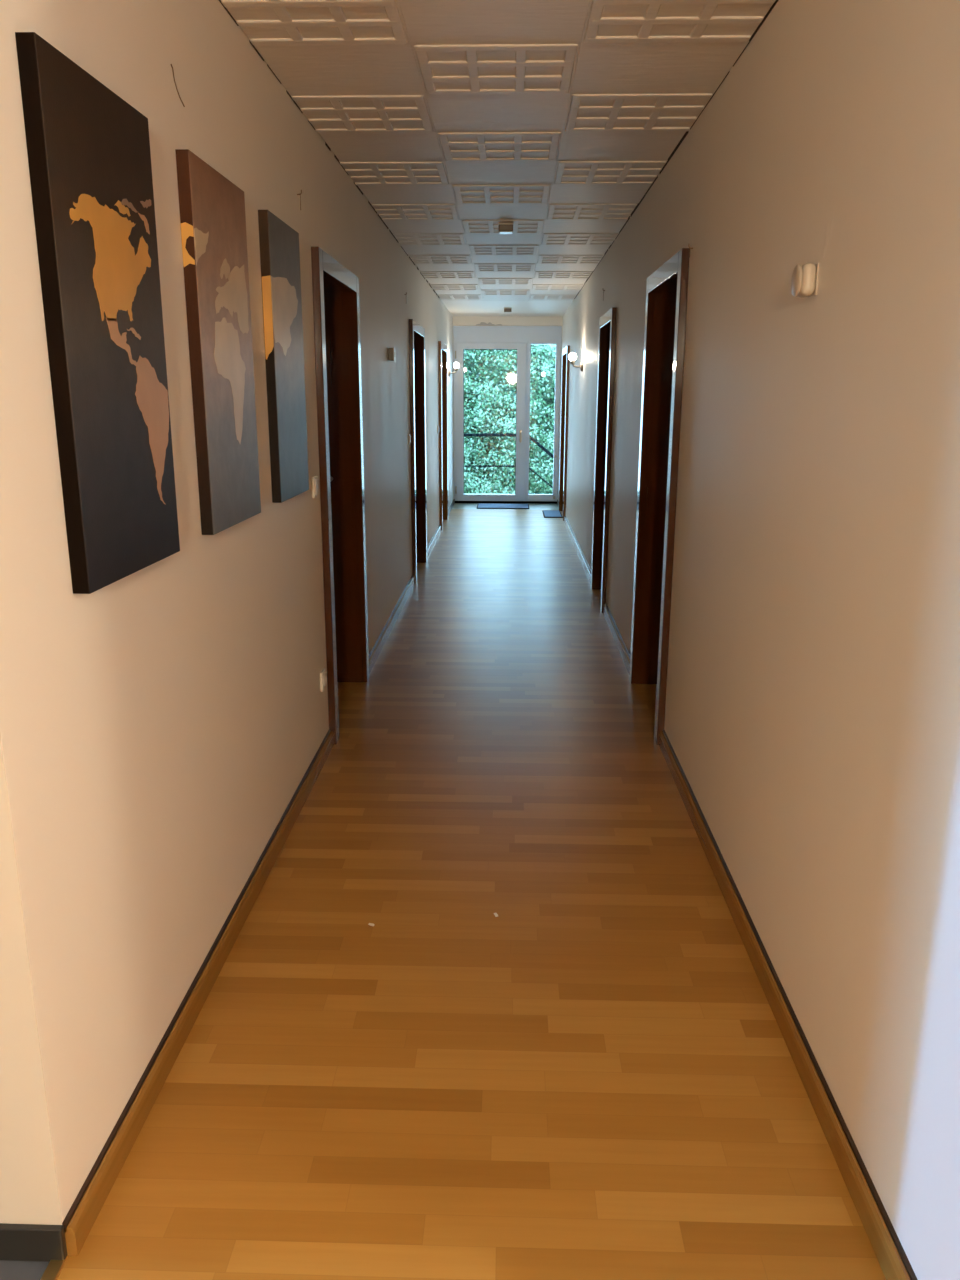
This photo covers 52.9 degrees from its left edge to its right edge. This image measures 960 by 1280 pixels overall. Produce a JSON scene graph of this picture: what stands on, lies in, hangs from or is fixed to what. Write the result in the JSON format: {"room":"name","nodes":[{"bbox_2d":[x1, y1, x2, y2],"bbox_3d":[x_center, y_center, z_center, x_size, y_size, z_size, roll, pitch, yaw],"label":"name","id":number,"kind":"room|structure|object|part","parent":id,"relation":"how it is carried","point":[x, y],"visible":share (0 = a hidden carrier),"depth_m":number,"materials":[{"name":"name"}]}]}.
{"room":"corridor","nodes":[
{"label":"corridor","id":0,"kind":"room"},
{"bbox_2d":[0,735,61,1224],"bbox_3d":[-3.433,-0.160,1.546,5.446,2.624,0.202,1,14,2],"label":"wall","id":1,"kind":"structure","parent":0,"point":[29,1194],"depth_m":1.58,"materials":[{"name":"beige paint"}]},
{"bbox_2d":[0,1223,67,1261],"bbox_3d":[-3.338,1.010,1.732,5.250,0.068,0.014,1,14,2],"label":"baseboard","id":2,"kind":"structure","parent":1,"relation":"attached to","point":[18,1242],"depth_m":1.65,"materials":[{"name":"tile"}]},
{"bbox_2d":[0,0,453,1222],"bbox_3d":[-0.630,-1.617,7.291,0.200,2.624,12.215,1,14,2],"label":"wall","id":3,"kind":"structure","parent":0,"point":[160,723],"depth_m":2.12,"materials":[{"name":"paint"}]},
{"bbox_2d":[40,1256,67,1279],"bbox_3d":[-0.829,1.958,-1.627,0.026,0.104,6.832,1,14,2],"label":"trim","id":4,"kind":"structure","parent":3,"relation":"attached to","point":[54,1267],"depth_m":1.64,"materials":[{"name":"brown wood"}]},
{"bbox_2d":[15,32,179,593],"bbox_3d":[-0.681,-0.557,1.791,0.030,0.866,0.473,1,14,2],"label":"canvas","id":5,"kind":"object","parent":3,"relation":"attached to","point":[88,148],"visible":1,"depth_m":1.70,"materials":[{"name":"black fabric"}]},
{"bbox_2d":[171,64,184,106],"bbox_3d":[-0.674,-1.234,2.144,0.012,0.074,0.058,1,14,2],"label":"wire","id":6,"kind":"object","parent":3,"relation":"attached to","point":[171,64],"visible":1,"depth_m":2.12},
{"bbox_2d":[62,730,333,1255],"bbox_3d":[-0.669,0.724,2.881,0.020,0.069,2.517,1,14,2],"label":"baseboard","id":7,"kind":"structure","parent":3,"relation":"attached to","point":[86,1207],"depth_m":2.15,"materials":[{"name":"brown wood"}]},
{"bbox_2d":[175,149,260,534],"bbox_3d":[-0.660,-0.734,2.485,0.030,0.866,0.469,1,14,2],"label":"canvas","id":8,"kind":"object","parent":3,"relation":"attached to","point":[211,207],"visible":1,"depth_m":2.39,"materials":[{"name":"grey fabric"}]},
{"bbox_2d":[258,210,308,502],"bbox_3d":[-0.638,-0.910,3.174,0.030,0.866,0.437,1,14,2],"label":"canvas","id":9,"kind":"object","parent":3,"relation":"attached to","point":[279,243],"visible":1,"depth_m":3.08,"materials":[{"name":"fabric"}]},
{"bbox_2d":[312,476,318,497],"bbox_3d":[-0.634,-0.591,3.725,0.014,0.080,0.080,1,14,2],"label":"light switch","id":10,"kind":"object","parent":3,"relation":"attached to","point":[315,481],"visible":1,"depth_m":3.70,"materials":[{"name":"white plastic"}]},
{"bbox_2d":[320,668,326,691],"bbox_3d":[-0.637,0.162,3.928,0.014,0.080,0.080,1,14,2],"label":"wall socket","id":11,"kind":"object","parent":3,"relation":"attached to","point":[323,676],"visible":1,"depth_m":3.90,"materials":[{"name":"white plastic"}]},
{"bbox_2d":[219,0,438,297],"bbox_3d":[-0.568,-2.441,5.603,0.002,0.016,9.355,1,14,2],"label":"trim","id":12,"kind":"structure","parent":3,"relation":"attached to","point":[328,147],"depth_m":3.89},
{"bbox_2d":[311,246,368,743],"bbox_3d":[-0.708,-0.639,4.345,0.228,1.985,0.990,1,14,2],"label":"door","id":13,"kind":"structure","parent":3,"relation":"in","point":[336,312],"depth_m":4.63,"materials":[{"name":"brown paint"}]},
{"bbox_3d":[-0.622,-0.525,3.899,0.030,1.985,0.075,1,14,2],"label":"casing","id":14,"kind":"part","parent":13,"relation":"part of","materials":[{"name":"brown paint"}]},
{"bbox_3d":[-0.606,-1.563,4.106,0.030,0.075,0.840,1,14,2],"label":"head casing","id":15,"kind":"part","parent":13,"relation":"part of","materials":[{"name":"brown paint"}]},
{"bbox_3d":[-0.595,-0.751,4.785,0.030,1.985,0.075,1,14,2],"label":"casing","id":16,"kind":"part","parent":13,"relation":"part of","materials":[{"name":"brown paint"}]},
{"bbox_2d":[369,575,414,673],"bbox_3d":[-0.562,-0.156,6.327,0.020,0.069,2.620,1,14,2],"label":"baseboard","id":17,"kind":"structure","parent":3,"relation":"attached to","point":[374,653],"depth_m":6.04,"materials":[{"name":"brown wood"}]},
{"bbox_2d":[388,347,395,360],"bbox_3d":[-0.546,-1.774,5.984,0.039,0.083,0.083,1,14,2],"label":"thermostat","id":18,"kind":"object","parent":3,"relation":"attached to","point":[391,351],"visible":1,"depth_m":5.95,"materials":[{"name":"grey plastic"}]},
{"bbox_2d":[408,434,410,444],"bbox_3d":[-0.526,-1.499,7.202,0.014,0.080,0.080,1,14,2],"label":"light switch","id":19,"kind":"object","parent":3,"relation":"attached to","point":[409,435],"visible":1,"depth_m":7.17,"materials":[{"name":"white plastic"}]},
{"bbox_2d":[409,319,426,582],"bbox_3d":[-0.599,-1.537,7.866,0.228,1.985,1.040,1,14,2],"label":"door","id":20,"kind":"structure","parent":3,"relation":"in","point":[416,331],"depth_m":8.16,"materials":[{"name":"brown paint"}]},
{"bbox_3d":[-0.514,-1.417,7.396,0.030,1.985,0.075,1,14,2],"label":"casing","id":21,"kind":"part","parent":20,"relation":"part of","materials":[{"name":"brown paint"}]},
{"bbox_3d":[-0.496,-2.461,7.627,0.030,0.075,0.890,1,14,2],"label":"head casing","id":22,"kind":"part","parent":20,"relation":"part of","materials":[{"name":"brown paint"}]},
{"bbox_3d":[-0.485,-1.655,8.330,0.030,1.985,0.075,1,14,2],"label":"casing","id":23,"kind":"part","parent":20,"relation":"part of","materials":[{"name":"brown paint"}]},
{"bbox_2d":[427,524,440,557],"bbox_3d":[-0.462,-0.983,9.572,0.020,0.069,2.000,1,14,2],"label":"baseboard","id":24,"kind":"structure","parent":3,"relation":"attached to","point":[438,531],"depth_m":9.55,"materials":[{"name":"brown wood"}]},
{"bbox_2d":[438,341,447,530],"bbox_3d":[-0.507,-2.285,10.800,0.228,1.985,1.020,1,14,2],"label":"door","id":25,"kind":"structure","parent":3,"relation":"in","point":[442,348],"depth_m":11.06,"materials":[{"name":"brown paint"}]},
{"bbox_3d":[-0.423,-2.168,10.340,0.030,1.985,0.075,1,14,2],"label":"casing","id":26,"kind":"part","parent":25,"relation":"part of","materials":[{"name":"brown paint"}]},
{"bbox_3d":[-0.406,-3.210,10.562,0.030,0.075,0.870,1,14,2],"label":"head casing","id":27,"kind":"part","parent":25,"relation":"part of","materials":[{"name":"brown paint"}]},
{"bbox_3d":[-0.394,-2.401,11.255,0.030,1.985,0.075,1,14,2],"label":"casing","id":28,"kind":"part","parent":25,"relation":"part of","materials":[{"name":"brown paint"}]},
{"bbox_2d":[448,499,454,514],"bbox_3d":[-0.379,-1.690,12.378,0.012,0.058,1.750,1,14,2],"label":"baseboard","id":29,"kind":"structure","parent":3,"relation":"attached to","point":[453,501],"depth_m":12.50,"materials":[{"name":"wood"}]},
{"bbox_2d":[448,362,458,376],"bbox_3d":[-0.319,-3.300,11.764,0.133,0.168,0.092,1,14,2],"label":"wall sconce","id":30,"kind":"object","parent":3,"relation":"attached to","point":[456,365],"visible":1,"depth_m":11.74,"materials":[{"name":"white glass"}]},
{"bbox_2d":[0,503,885,1279],"bbox_3d":[-1.349,0.472,4.240,9.472,0.120,18.900,1,14,2],"label":"floor","id":31,"kind":"structure","parent":0,"point":[594,1077],"depth_m":2.29,"materials":[{"name":"brown wood"}]},
{"bbox_2d":[477,504,528,508],"bbox_3d":[0.307,-1.780,12.825,0.690,0.016,0.500,1,14,2],"label":"door mat","id":32,"kind":"object","parent":31,"relation":"on","point":[479,506],"visible":1,"depth_m":12.72,"materials":[{"name":"fabric"}]},
{"bbox_2d":[542,510,562,517],"bbox_3d":[0.899,-1.569,11.993,0.225,0.016,0.660,1,14,2],"label":"door mat","id":33,"kind":"object","parent":31,"relation":"on","point":[547,513],"visible":1,"depth_m":11.90,"materials":[{"name":"fabric"}]},
{"bbox_2d":[221,0,775,316],"bbox_3d":[-1.278,-1.984,3.586,9.600,0.126,19.250,1,14,2],"label":"ceiling","id":34,"kind":"structure","parent":0,"point":[455,120],"depth_m":3.38,"materials":[{"name":"paint"}]},
{"bbox_2d":[498,223,513,233],"bbox_3d":[0.153,-2.439,5.713,0.092,0.050,0.100,1,14,2],"label":"ceiling sensor","id":35,"kind":"object","parent":34,"relation":"attached to","point":[504,228],"visible":1,"depth_m":5.67,"materials":[{"name":"white plastic"}]},
{"bbox_2d":[504,308,511,312],"bbox_3d":[0.326,-3.862,11.291,0.092,0.050,0.100,1,14,2],"label":"ceiling sensor","id":36,"kind":"object","parent":34,"relation":"attached to","point":[506,310],"visible":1,"depth_m":11.25,"materials":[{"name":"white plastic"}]},
{"bbox_2d":[453,316,562,325],"bbox_3d":[0.363,-4.214,12.699,1.425,0.159,0.397,1,14,2],"label":"wall","id":37,"kind":"structure","parent":0,"point":[457,321],"depth_m":12.52,"materials":[{"name":"paint"}]},
{"bbox_2d":[453,326,561,503],"bbox_3d":[0.358,-2.998,12.944,1.425,2.318,0.163,1,14,2],"label":"door","id":38,"kind":"structure","parent":37,"relation":"in","point":[519,338],"depth_m":12.86,"materials":[{"name":"white plastic"}]},
{"bbox_3d":[0.546,-2.735,12.952,0.030,0.160,0.059,1,14,2],"label":"handle","id":39,"kind":"part","parent":38,"relation":"part of","materials":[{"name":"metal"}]},
{"bbox_3d":[0.854,-2.929,12.975,0.410,2.105,0.068,1,14,2],"label":"light frame","id":40,"kind":"part","parent":38,"relation":"part of","materials":[{"name":"white plastic"}]},
{"bbox_2d":[558,0,959,1279],"bbox_3d":[0.989,-1.558,7.083,0.201,2.624,12.550,1,14,2],"label":"wall","id":41,"kind":"structure","parent":0,"point":[812,710],"depth_m":2.01,"materials":[{"name":"paint"}]},
{"bbox_2d":[559,345,569,520],"bbox_3d":[1.112,-2.496,11.646,0.228,1.985,1.060,1,14,2],"label":"door","id":42,"kind":"structure","parent":41,"relation":"in","point":[566,351],"depth_m":11.91,"materials":[{"name":"brown paint"}]},
{"bbox_3d":[1.028,-2.619,12.126,0.030,1.985,0.075,1,14,2],"label":"casing","id":43,"kind":"part","parent":42,"relation":"part of","materials":[{"name":"brown paint"}]},
{"bbox_3d":[1.016,-3.422,11.413,0.030,0.075,0.910,1,14,2],"label":"head casing","id":44,"kind":"part","parent":42,"relation":"part of","materials":[{"name":"brown paint"}]},
{"bbox_3d":[0.999,-2.375,11.172,0.030,1.985,0.075,1,14,2],"label":"casing","id":45,"kind":"part","parent":42,"relation":"part of","materials":[{"name":"brown paint"}]},
{"bbox_2d":[569,353,582,371],"bbox_3d":[0.885,-2.565,8.900,0.133,0.168,0.092,1,14,2],"label":"wall sconce","id":46,"kind":"object","parent":41,"relation":"attached to","point":[572,356],"visible":1,"depth_m":8.88,"materials":[{"name":"white glass"}]},
{"bbox_3d":[0.854,-2.613,8.889,0.070,0.070,0.070,1,14,2],"label":"glass globe","id":47,"kind":"part","parent":46,"relation":"part of","materials":[{"name":"white glass"}]},
{"bbox_2d":[564,515,590,583],"bbox_3d":[0.939,-0.939,9.416,0.020,0.069,4.040,1,14,2],"label":"baseboard","id":48,"kind":"structure","parent":41,"relation":"attached to","point":[587,569],"depth_m":8.95,"materials":[{"name":"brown wood"}]},
{"bbox_2d":[591,307,616,612],"bbox_3d":[0.962,-1.256,6.784,0.228,1.985,0.900,1,14,2],"label":"door","id":49,"kind":"structure","parent":41,"relation":"in","point":[607,322],"depth_m":7.00,"materials":[{"name":"brown paint"}]},
{"bbox_3d":[0.875,-1.359,7.187,0.030,1.985,0.075,1,14,2],"label":"casing","id":50,"kind":"part","parent":49,"relation":"part of","materials":[{"name":"brown paint"}]},
{"bbox_3d":[0.866,-2.182,6.551,0.030,0.075,0.750,1,14,2],"label":"head casing","id":51,"kind":"part","parent":49,"relation":"part of","materials":[{"name":"brown paint"}]},
{"bbox_3d":[0.850,-1.155,6.388,0.030,1.985,0.075,1,14,2],"label":"casing","id":52,"kind":"part","parent":49,"relation":"part of","materials":[{"name":"brown paint"}]},
{"bbox_2d":[603,604,629,675],"bbox_3d":[0.827,-0.021,5.818,0.020,0.069,1.590,1,14,2],"label":"baseboard","id":53,"kind":"structure","parent":41,"relation":"attached to","point":[622,648],"depth_m":5.75,"materials":[{"name":"brown wood"}]},
{"bbox_2d":[629,248,689,744],"bbox_3d":[0.886,-0.632,4.339,0.228,1.985,0.970,1,14,2],"label":"door","id":54,"kind":"structure","parent":41,"relation":"in","point":[667,287],"depth_m":4.62,"materials":[{"name":"brown paint"}]},
{"bbox_3d":[0.800,-0.744,4.775,0.030,1.985,0.075,1,14,2],"label":"casing","id":55,"kind":"part","parent":54,"relation":"part of","materials":[{"name":"brown paint"}]},
{"bbox_3d":[0.790,-1.558,4.105,0.030,0.075,0.820,1,14,2],"label":"head casing","id":56,"kind":"part","parent":54,"relation":"part of","materials":[{"name":"brown paint"}]},
{"bbox_3d":[0.773,-0.522,3.908,0.030,1.985,0.075,1,14,2],"label":"casing","id":57,"kind":"part","parent":54,"relation":"part of","materials":[{"name":"brown paint"}]},
{"bbox_2d":[574,0,777,298],"bbox_3d":[0.850,-2.394,5.439,0.002,0.016,9.771,1,14,2],"label":"trim","id":58,"kind":"structure","parent":41,"relation":"attached to","point":[776,1],"depth_m":3.78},
{"bbox_2d":[659,730,917,1279],"bbox_3d":[0.731,0.773,2.704,0.020,0.069,2.900,1,14,2],"label":"baseboard","id":59,"kind":"structure","parent":41,"relation":"attached to","point":[894,1263],"depth_m":2.09,"materials":[{"name":"brown wood"}]},
{"bbox_2d":[791,263,818,297],"bbox_3d":[0.720,-0.798,2.140,0.042,0.069,0.068,1,14,2],"label":"sensor","id":60,"kind":"object","parent":41,"relation":"attached to","point":[804,281],"visible":1,"depth_m":2.12,"materials":[{"name":"beige plastic"}]},
{"bbox_3d":[0.740,-0.798,2.140,0.003,0.065,0.060,1,14,2],"label":"wall plate","id":61,"kind":"part","parent":60,"relation":"part of","materials":[{"name":"beige plastic"}]},
{"label":"outside","id":62,"kind":"structure","parent":0,"visible":0},
{"bbox_2d":[464,344,555,493],"bbox_3d":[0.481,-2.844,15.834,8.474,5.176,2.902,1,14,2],"label":"foliage","id":63,"kind":"object","parent":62,"point":[505,422],"visible":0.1,"depth_m":15.74,"materials":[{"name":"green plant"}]},
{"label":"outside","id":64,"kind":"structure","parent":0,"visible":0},
{"bbox_3d":[1.613,-1.222,14.274,1.750,1.340,1.150,1,14,2],"label":"steps","id":65,"kind":"structure","parent":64,"visible":0},
{"bbox_2d":[464,433,553,487],"bbox_3d":[0.141,-2.105,14.554,4.614,1.984,0.044,1,14,2],"label":"handrail","id":66,"kind":"object","parent":65,"relation":"attached to","point":[465,434],"visible":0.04,"depth_m":14.31,"materials":[{"name":"metal"}]},
{"bbox_3d":[0.137,-1.925,14.600,4.607,1.419,0.021,1,14,2],"label":"rail","id":67,"kind":"part","parent":66,"relation":"part of","materials":[{"name":"metal"}]},
{"bbox_3d":[0.142,-2.361,14.488,4.614,1.456,0.044,1,14,2],"label":"rail","id":68,"kind":"part","parent":66,"relation":"part of","materials":[{"name":"metal"}]}
]}

